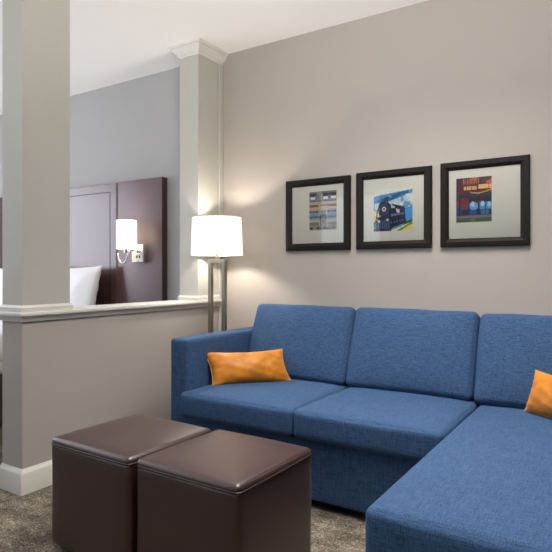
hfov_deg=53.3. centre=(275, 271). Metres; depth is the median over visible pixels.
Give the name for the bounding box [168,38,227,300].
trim
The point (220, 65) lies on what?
trim
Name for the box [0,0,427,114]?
ceiling
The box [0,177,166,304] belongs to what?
headboard
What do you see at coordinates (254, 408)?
seat cushion
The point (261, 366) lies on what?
lumbar pillow
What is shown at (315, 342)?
cushion
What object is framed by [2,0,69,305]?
column
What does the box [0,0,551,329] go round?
wall
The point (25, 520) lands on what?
floor
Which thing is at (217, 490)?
ottoman
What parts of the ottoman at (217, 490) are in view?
panel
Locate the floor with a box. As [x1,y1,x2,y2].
[0,425,365,551]
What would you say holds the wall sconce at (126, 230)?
attached to the headboard
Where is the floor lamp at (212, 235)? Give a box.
[191,215,242,332]
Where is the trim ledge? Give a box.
[0,299,221,321]
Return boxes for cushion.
[181,379,349,435]
[248,304,356,384]
[294,387,479,460]
[346,307,479,400]
[365,405,551,551]
[474,314,551,408]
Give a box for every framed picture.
[286,175,350,250]
[356,166,431,248]
[440,154,529,246]
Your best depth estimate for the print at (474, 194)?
3.09 m
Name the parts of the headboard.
panel, panel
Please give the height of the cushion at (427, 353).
0.478 m
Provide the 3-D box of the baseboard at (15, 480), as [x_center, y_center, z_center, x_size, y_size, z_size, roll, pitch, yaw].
[-0.902,1.038,3.432,0.202,0.124,1.611,0,0,33]
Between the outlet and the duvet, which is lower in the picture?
the duvet
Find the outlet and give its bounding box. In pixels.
[132,253,141,260]
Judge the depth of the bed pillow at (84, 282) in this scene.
4.51 m
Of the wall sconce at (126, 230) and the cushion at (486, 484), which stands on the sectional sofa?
the cushion at (486, 484)
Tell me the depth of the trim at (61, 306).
2.79 m
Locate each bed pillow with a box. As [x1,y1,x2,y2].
[0,268,1,304]
[70,266,101,305]
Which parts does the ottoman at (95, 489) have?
panel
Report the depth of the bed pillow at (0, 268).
5.07 m
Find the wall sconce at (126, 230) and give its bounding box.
[116,219,146,263]
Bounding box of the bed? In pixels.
[0,320,1,425]
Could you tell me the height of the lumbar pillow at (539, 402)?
0.194 m
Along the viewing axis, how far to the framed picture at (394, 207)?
3.34 m
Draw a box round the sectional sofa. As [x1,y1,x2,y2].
[171,304,551,551]
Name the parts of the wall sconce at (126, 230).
lamp shade, arm, plate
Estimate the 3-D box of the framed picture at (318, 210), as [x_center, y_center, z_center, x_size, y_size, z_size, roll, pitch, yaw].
[0.271,-0.380,3.623,0.477,0.473,0.028,0,0,33]
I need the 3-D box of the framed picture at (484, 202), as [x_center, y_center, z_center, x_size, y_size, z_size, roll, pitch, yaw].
[1.154,-0.385,3.060,0.474,0.484,0.028,0,0,33]
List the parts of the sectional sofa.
armrest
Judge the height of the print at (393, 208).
0.258 m
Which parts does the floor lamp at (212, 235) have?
lamp shade, shade trim, shade trim, frame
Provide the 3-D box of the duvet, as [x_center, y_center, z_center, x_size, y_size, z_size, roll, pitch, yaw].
[-2.840,0.525,4.121,1.969,0.246,1.811,0,0,33]
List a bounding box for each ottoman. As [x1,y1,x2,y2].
[51,414,210,551]
[137,430,311,551]
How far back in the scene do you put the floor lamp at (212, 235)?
3.57 m
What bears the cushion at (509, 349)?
on the sectional sofa
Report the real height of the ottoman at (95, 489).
0.452 m
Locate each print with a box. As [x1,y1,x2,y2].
[309,190,336,229]
[374,187,412,231]
[456,176,491,222]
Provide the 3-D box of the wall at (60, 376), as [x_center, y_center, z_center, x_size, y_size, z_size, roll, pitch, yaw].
[-0.898,-0.250,3.439,0.170,2.700,1.596,0,0,33]
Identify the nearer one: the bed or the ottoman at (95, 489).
the ottoman at (95, 489)
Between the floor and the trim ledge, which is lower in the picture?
the floor
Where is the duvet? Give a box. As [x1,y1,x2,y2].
[0,320,1,361]
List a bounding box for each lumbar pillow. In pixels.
[207,349,290,384]
[524,370,551,418]
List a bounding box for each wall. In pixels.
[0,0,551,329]
[2,54,218,468]
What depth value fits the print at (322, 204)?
3.60 m
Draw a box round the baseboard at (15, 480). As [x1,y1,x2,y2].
[0,460,51,495]
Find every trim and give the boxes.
[0,303,72,312]
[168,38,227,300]
[219,64,222,330]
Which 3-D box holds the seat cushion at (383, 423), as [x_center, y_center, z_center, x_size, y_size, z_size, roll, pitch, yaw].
[0.567,0.708,2.686,0.700,0.161,0.750,0,0,33]
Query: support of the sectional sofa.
on the floor

